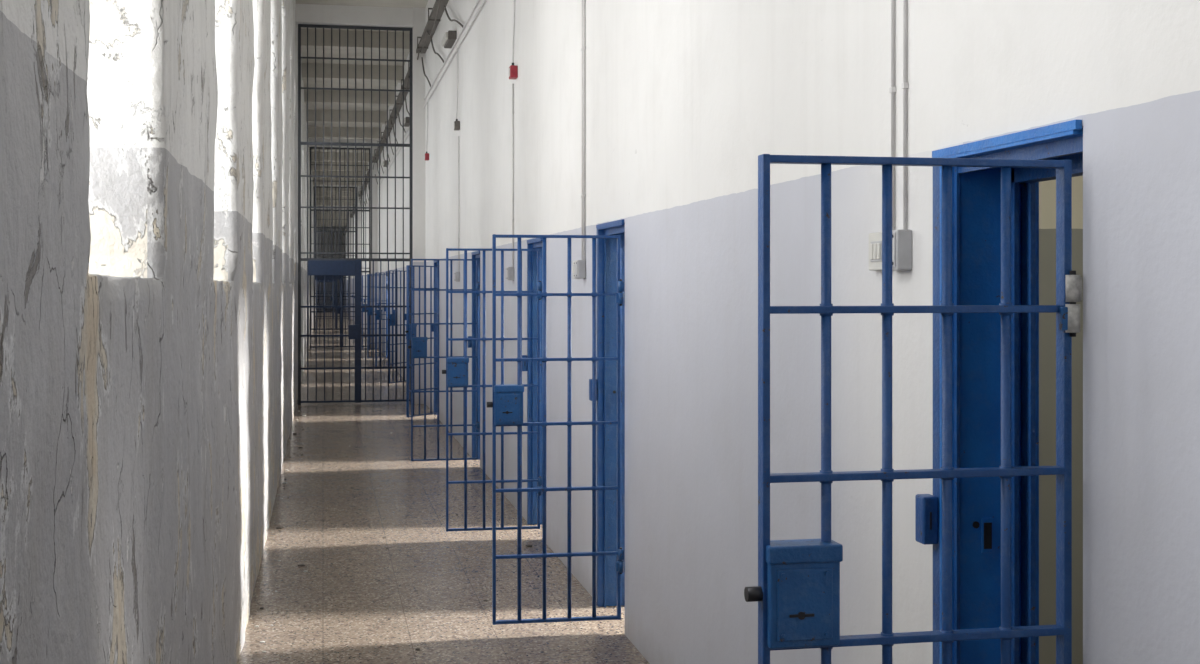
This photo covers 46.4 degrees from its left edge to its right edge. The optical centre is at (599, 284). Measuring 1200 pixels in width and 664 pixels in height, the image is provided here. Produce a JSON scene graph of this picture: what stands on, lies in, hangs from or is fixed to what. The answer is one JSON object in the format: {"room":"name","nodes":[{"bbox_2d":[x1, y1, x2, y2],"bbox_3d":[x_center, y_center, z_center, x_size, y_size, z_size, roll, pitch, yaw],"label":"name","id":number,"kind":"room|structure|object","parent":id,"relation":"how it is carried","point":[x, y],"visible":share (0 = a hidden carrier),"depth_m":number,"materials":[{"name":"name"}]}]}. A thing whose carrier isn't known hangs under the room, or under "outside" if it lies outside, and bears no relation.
{"room":"prison interior","nodes":[
{"label":"prison interior","id":0,"kind":"room"},
{"bbox_2d":[0,0,315,663],"bbox_3d":[-9.123,-1.100,43.048,0.497,5.500,96.000,0,0,-11],"label":"wall","id":1,"kind":"structure","parent":0,"point":[149,148],"depth_m":3.22,"materials":[{"name":"paint"}]},
{"bbox_2d":[317,226,344,310],"bbox_3d":[-17.492,-1.100,90.425,2.470,5.500,0.200,0,0,-11],"label":"wall","id":2,"kind":"structure","parent":0,"point":[320,229],"depth_m":90.32,"materials":[{"name":"paint"}]},
{"bbox_2d":[296,4,425,403],"bbox_3d":[-3.326,-1.100,19.475,1.760,5.500,0.400,0,0,-11],"label":"wall","id":3,"kind":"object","parent":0,"point":[415,18],"visible":0.79,"depth_m":19.42,"materials":[{"name":"paint"}]},
{"bbox_2d":[298,24,412,404],"bbox_3d":[-3.385,-0.970,19.397,1.565,5.240,0.090,0,0,-11],"label":"security grille","id":4,"kind":"object","parent":3,"relation":"attached to","point":[323,266],"visible":0.98,"depth_m":19.37,"materials":[{"name":"black metal"}]},
{"bbox_2d":[296,0,427,162],"bbox_3d":[-8.156,-3.925,43.239,2.470,0.150,96.400,0,0,-11],"label":"ceiling","id":5,"kind":"structure","parent":0,"point":[373,3],"depth_m":23.90,"materials":[{"name":"paint"}]},
{"bbox_2d":[301,29,409,226],"bbox_3d":[-7.918,-3.725,42.685,1.760,0.250,88.820,0,0,-11],"label":"ceiling beams","id":6,"kind":"structure","parent":5,"relation":"attached to","point":[311,32],"depth_m":27.70,"materials":[{"name":"paint"}]},
{"bbox_2d":[237,312,649,663],"bbox_3d":[-6.305,1.710,43.605,6.243,0.120,96.400,0,0,-11],"label":"floor","id":7,"kind":"structure","parent":0,"point":[432,583],"depth_m":8.32,"materials":[{"name":"stone"}]},
{"bbox_2d":[255,412,531,663],"bbox_3d":[-1.845,1.642,11.806,1.635,0.022,13.789,0,0,-11],"label":"chips","id":8,"kind":"object","parent":7,"relation":"on","point":[278,527],"visible":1,"depth_m":8.83,"materials":[{"name":"white paint"}]},
{"bbox_2d":[345,0,1199,663],"bbox_3d":[-7.057,-1.100,43.457,0.230,5.500,96.000,0,0,-11],"label":"wall","id":9,"kind":"structure","parent":0,"point":[683,98],"depth_m":4.31,"materials":[{"name":"paint"}]},
{"bbox_2d":[316,206,352,319],"bbox_3d":[-12.701,-1.100,66.856,1.760,5.500,0.400,0,0,-11],"label":"pier","id":10,"kind":"object","parent":9,"relation":"attached to","point":[351,277],"visible":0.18,"depth_m":66.81,"materials":[{"name":"paint"}]},
{"bbox_2d":[316,211,348,257],"bbox_3d":[-12.758,-2.410,66.778,1.498,2.203,0.090,0,0,-11],"label":"security grille","id":11,"kind":"object","parent":10,"relation":"attached to","point":[316,211],"depth_m":66.73,"materials":[{"name":"black metal"}]},
{"bbox_2d":[317,276,348,319],"bbox_3d":[-12.735,0.621,66.783,1.452,2.054,0.090,0,0,-11],"label":"security grille","id":12,"kind":"object","parent":10,"relation":"attached to","point":[330,299],"depth_m":66.88,"materials":[{"name":"black metal"}]},
{"bbox_2d":[313,185,361,329],"bbox_3d":[-9.595,-1.100,51.160,1.760,5.500,0.400,0,0,-11],"label":"pier","id":13,"kind":"object","parent":9,"relation":"attached to","point":[359,187],"visible":0.18,"depth_m":51.11,"materials":[{"name":"paint"}]},
{"bbox_2d":[314,186,356,328],"bbox_3d":[-9.654,-0.970,51.083,1.565,5.240,0.090,0,0,-11],"label":"security grille","id":14,"kind":"object","parent":13,"relation":"attached to","point":[336,293],"visible":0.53,"depth_m":51.08,"materials":[{"name":"black metal"}]},
{"bbox_2d":[309,138,376,347],"bbox_3d":[-6.723,-1.100,36.642,1.760,5.500,0.400,0,0,-11],"label":"pier","id":15,"kind":"object","parent":9,"relation":"attached to","point":[374,170],"visible":0.39,"depth_m":36.60,"materials":[{"name":"paint"}]},
{"bbox_2d":[310,147,370,347],"bbox_3d":[-6.781,-0.970,36.564,1.565,5.240,0.090,0,0,-11],"label":"security grille","id":16,"kind":"object","parent":15,"relation":"attached to","point":[338,310],"visible":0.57,"depth_m":36.58,"materials":[{"name":"black metal"}]},
{"bbox_2d":[361,275,378,349],"bbox_3d":[-5.643,0.673,34.480,0.072,1.819,0.647,0,0,36],"label":"gate","id":17,"kind":"object","parent":9,"relation":"attached to","point":[362,304],"visible":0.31,"depth_m":34.43,"materials":[{"name":"blue metal"}]},
{"bbox_2d":[366,274,387,357],"bbox_3d":[-4.877,0.673,30.649,0.072,1.819,0.647,0,0,34],"label":"gate","id":18,"kind":"object","parent":9,"relation":"attached to","point":[369,310],"visible":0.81,"depth_m":30.50,"materials":[{"name":"blue metal"}]},
{"bbox_2d":[374,272,394,366],"bbox_3d":[-4.067,0.673,26.618,0.072,1.819,0.647,0,0,31],"label":"gate","id":19,"kind":"object","parent":9,"relation":"attached to","point":[377,312],"visible":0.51,"depth_m":26.37,"materials":[{"name":"blue metal"}]},
{"bbox_2d":[382,160,388,166],"bbox_3d":[-4.706,-2.660,30.670,0.120,0.100,0.560,0,0,-11],"label":"lamp","id":20,"kind":"object","parent":9,"relation":"attached to","point":[384,163],"visible":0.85,"depth_m":30.40,"materials":[{"name":"beige plastic"}]},
{"bbox_2d":[385,271,387,357],"bbox_3d":[-4.660,0.670,31.214,0.280,1.960,0.646,0,0,-11],"label":"door","id":21,"kind":"structure","parent":9,"relation":"in","point":[386,271],"depth_m":31.44,"materials":[{"name":"blue metal"}]},
{"bbox_2d":[343,0,448,234],"bbox_3d":[-7.244,-3.272,43.420,0.148,0.155,95.980,0,0,-11],"label":"cable tray","id":22,"kind":"object","parent":9,"relation":"attached to","point":[429,26],"visible":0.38,"depth_m":19.19,"materials":[{"name":"grey metal"}]},
{"bbox_2d":[354,0,462,212],"bbox_3d":[-5.405,-2.890,34.096,0.122,0.660,53.004,0,0,-11],"label":"cables","id":23,"kind":"object","parent":22,"relation":"hanging from","point":[458,22],"visible":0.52,"depth_m":22.90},
{"bbox_2d":[389,270,409,382],"bbox_3d":[-3.273,0.673,22.774,0.072,1.819,0.647,0,0,23],"label":"gate","id":24,"kind":"object","parent":9,"relation":"attached to","point":[391,316],"visible":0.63,"depth_m":22.61,"materials":[{"name":"blue metal"}]},
{"bbox_2d":[402,117,409,126],"bbox_3d":[-3.153,-2.660,22.822,0.120,0.100,0.560,0,0,-11],"label":"lamp","id":25,"kind":"object","parent":9,"relation":"attached to","point":[407,119],"visible":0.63,"depth_m":22.57,"materials":[{"name":"beige plastic"}]},
{"bbox_2d":[405,267,409,382],"bbox_3d":[-3.107,0.670,23.366,0.280,1.960,0.646,0,0,-11],"label":"door","id":26,"kind":"structure","parent":9,"relation":"in","point":[409,267],"depth_m":23.61,"materials":[{"name":"blue metal"}]},
{"bbox_2d":[345,0,485,245],"bbox_3d":[-7.189,-2.520,43.431,0.018,0.118,95.980,0,0,-11],"label":"cable","id":27,"kind":"object","parent":9,"relation":"attached to","point":[483,2],"visible":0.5,"depth_m":15.70,"materials":[{"name":"grey plastic"}]},
{"bbox_2d":[405,265,436,416],"bbox_3d":[-2.157,0.673,17.000,0.072,1.819,0.647,0,0,29],"label":"gate","id":28,"kind":"object","parent":9,"relation":"attached to","point":[408,326],"visible":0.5,"depth_m":16.95,"materials":[{"name":"blue metal"}]},
{"bbox_2d":[424,152,428,160],"bbox_3d":[-2.327,-1.732,18.806,0.058,0.115,0.100,0,0,-11],"label":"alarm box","id":29,"kind":"object","parent":9,"relation":"attached to","point":[426,156],"visible":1,"depth_m":18.76,"materials":[{"name":"red plastic"}]},
{"bbox_2d":[426,102,427,151],"bbox_3d":[-2.323,-2.130,18.811,0.024,0.683,0.059,0,0,-11],"label":"cable","id":30,"kind":"object","parent":9,"relation":"attached to","point":[427,102],"visible":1,"depth_m":18.80,"materials":[{"name":"grey plastic"}]},
{"bbox_2d":[432,260,436,414],"bbox_3d":[-1.962,0.670,17.578,0.280,1.960,0.646,0,0,-11],"label":"door","id":31,"kind":"structure","parent":9,"relation":"in","point":[435,261],"depth_m":17.82,"materials":[{"name":"blue metal"}]},
{"bbox_2d":[408,259,479,460],"bbox_3d":[-1.407,0.673,12.638,0.647,1.819,0.072,0,0,-12],"label":"gate","id":32,"kind":"object","parent":9,"relation":"attached to","point":[418,347],"visible":0.89,"depth_m":12.62,"materials":[{"name":"blue metal"}]},
{"bbox_2d":[441,30,456,47],"bbox_3d":[-1.639,-2.660,15.170,0.120,0.100,0.560,0,0,-11],"label":"lamp","id":33,"kind":"object","parent":9,"relation":"attached to","point":[449,38],"visible":0.93,"depth_m":14.94,"materials":[{"name":"beige plastic"}]},
{"bbox_2d":[454,119,459,130],"bbox_3d":[-1.492,-1.673,14.588,0.058,0.115,0.100,0,0,-11],"label":"electrical box","id":34,"kind":"object","parent":9,"relation":"attached to","point":[456,123],"visible":1,"depth_m":14.54,"materials":[{"name":"beige plastic"}]},
{"bbox_2d":[454,272,459,281],"bbox_3d":[-1.489,-0.085,14.588,0.050,0.100,0.100,0,0,-11],"label":"junction box","id":35,"kind":"object","parent":9,"relation":"attached to","point":[457,274],"visible":1,"depth_m":14.54,"materials":[{"name":"grey plastic"}]},
{"bbox_2d":[456,49,458,118],"bbox_3d":[-1.489,-2.100,14.592,0.024,0.743,0.059,0,0,-11],"label":"cable","id":36,"kind":"object","parent":9,"relation":"attached to","point":[457,49],"visible":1,"depth_m":14.58,"materials":[{"name":"grey plastic"}]},
{"bbox_2d":[458,136,459,271],"bbox_3d":[-1.471,-0.843,14.592,0.016,1.415,0.018,0,0,-11],"label":"conduit","id":37,"kind":"object","parent":9,"relation":"attached to","point":[458,136],"visible":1,"depth_m":14.59,"materials":[{"name":"grey plastic"}]},
{"bbox_2d":[468,251,479,458],"bbox_3d":[-1.060,0.670,13.017,0.280,1.960,0.646,0,0,-11],"label":"door","id":38,"kind":"structure","parent":9,"relation":"in","point":[475,255],"depth_m":13.26,"materials":[{"name":"blue metal"}]},
{"bbox_2d":[442,248,541,531],"bbox_3d":[-0.695,0.673,9.037,0.648,1.819,0.076,0,0,-7],"label":"gate","id":39,"kind":"object","parent":9,"relation":"attached to","point":[456,371],"visible":0.88,"depth_m":9.01,"materials":[{"name":"blue metal"}]},
{"bbox_2d":[506,267,513,279],"bbox_3d":[-0.673,-0.085,10.468,0.050,0.100,0.100,0,0,-11],"label":"junction box","id":40,"kind":"object","parent":9,"relation":"attached to","point":[509,270],"visible":1,"depth_m":10.42,"materials":[{"name":"grey plastic"}]},
{"bbox_2d":[512,84,513,266],"bbox_3d":[-0.648,-0.818,10.432,0.016,1.365,0.018,0,0,-11],"label":"conduit","id":41,"kind":"object","parent":9,"relation":"attached to","point":[512,84],"visible":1,"depth_m":10.43,"materials":[{"name":"grey plastic"}]},
{"bbox_2d":[509,63,517,78],"bbox_3d":[-0.638,-1.573,10.271,0.058,0.115,0.100,0,0,-11],"label":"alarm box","id":42,"kind":"object","parent":9,"relation":"attached to","point":[513,69],"visible":1,"depth_m":10.23,"materials":[{"name":"red plastic"}]},
{"bbox_2d":[512,0,515,62],"bbox_3d":[-0.635,-2.050,10.276,0.024,0.842,0.059,0,0,-11],"label":"cable","id":43,"kind":"object","parent":9,"relation":"attached to","point":[514,0],"visible":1,"depth_m":10.28,"materials":[{"name":"grey plastic"}]},
{"bbox_2d":[522,238,541,524],"bbox_3d":[-0.345,0.670,9.407,0.280,1.960,0.646,0,0,-11],"label":"door","id":44,"kind":"structure","parent":9,"relation":"in","point":[530,367],"depth_m":9.65,"materials":[{"name":"blue metal"}]},
{"bbox_2d":[487,234,623,624],"bbox_3d":[-0.207,0.673,6.572,0.648,1.819,0.076,0,0,-8],"label":"gate","id":45,"kind":"object","parent":9,"relation":"attached to","point":[506,404],"visible":1,"depth_m":6.57,"materials":[{"name":"blue metal"}]},
{"bbox_2d":[574,260,585,278],"bbox_3d":[-0.111,-0.085,7.623,0.050,0.100,0.100,0,0,-11],"label":"junction box","id":46,"kind":"object","parent":9,"relation":"attached to","point":[579,265],"visible":1,"depth_m":7.58,"materials":[{"name":"grey plastic"}]},
{"bbox_2d":[581,0,582,259],"bbox_3d":[-0.096,-1.292,7.647,0.014,2.315,0.016,0,0,-11],"label":"conduit","id":47,"kind":"object","parent":9,"relation":"attached to","point":[582,0],"visible":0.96,"depth_m":7.64,"materials":[{"name":"grey plastic"}]},
{"bbox_2d":[582,0,585,259],"bbox_3d":[-0.087,-1.292,7.588,0.018,2.315,0.020,0,0,-11],"label":"conduit","id":48,"kind":"object","parent":9,"relation":"attached to","point":[584,46],"visible":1,"depth_m":7.58,"materials":[{"name":"grey plastic"}]},
{"bbox_2d":[589,219,624,606],"bbox_3d":[0.142,0.670,6.945,0.280,1.960,0.646,0,0,-11],"label":"door","id":49,"kind":"structure","parent":9,"relation":"in","point":[606,381],"depth_m":7.19,"materials":[{"name":"blue metal"}]},
{"bbox_2d":[869,232,881,270],"bbox_3d":[0.708,-0.085,3.545,0.028,0.096,0.116,0,0,-11],"label":"wall switch","id":50,"kind":"object","parent":9,"relation":"attached to","point":[875,239],"visible":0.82,"depth_m":3.54,"materials":[{"name":"beige plastic"}]},
{"bbox_2d":[889,0,895,229],"bbox_3d":[0.728,-1.292,3.483,0.012,2.315,0.015,0,0,-11],"label":"conduit","id":51,"kind":"object","parent":9,"relation":"attached to","point":[892,89],"visible":0.89,"depth_m":3.48,"materials":[{"name":"grey plastic"}]},
{"bbox_2d":[892,229,911,269],"bbox_3d":[0.724,-0.085,3.421,0.046,0.098,0.090,0,0,-11],"label":"junction box","id":52,"kind":"object","parent":9,"relation":"attached to","point":[901,239],"visible":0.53,"depth_m":3.38,"materials":[{"name":"grey plastic"}]},
{"bbox_2d":[902,0,908,229],"bbox_3d":[0.743,-1.292,3.409,0.012,2.315,0.015,0,0,-11],"label":"conduit","id":53,"kind":"object","parent":9,"relation":"attached to","point":[905,85],"visible":1,"depth_m":3.40,"materials":[{"name":"grey plastic"}]},
{"bbox_2d":[744,154,1081,663],"bbox_3d":[0.582,0.673,2.586,0.647,1.819,0.072,0,0,-11],"label":"gate","id":54,"kind":"object","parent":9,"relation":"attached to","point":[797,592],"visible":1,"depth_m":2.57,"materials":[{"name":"blue metal"}]},
{"bbox_2d":[915,120,1082,663],"bbox_3d":[0.930,0.670,2.960,0.280,1.960,0.646,0,0,-11],"label":"door","id":55,"kind":"structure","parent":9,"relation":"in","point":[976,191],"depth_m":3.21,"materials":[{"name":"blue metal"}]},
{"bbox_2d":[1039,176,1082,663],"bbox_3d":[-5.290,-0.250,43.806,3.373,3.800,96.100,0,0,-11],"label":"wall","id":56,"kind":"structure","parent":0,"point":[1047,189],"depth_m":5.20,"materials":[{"name":"paint"}]}
]}

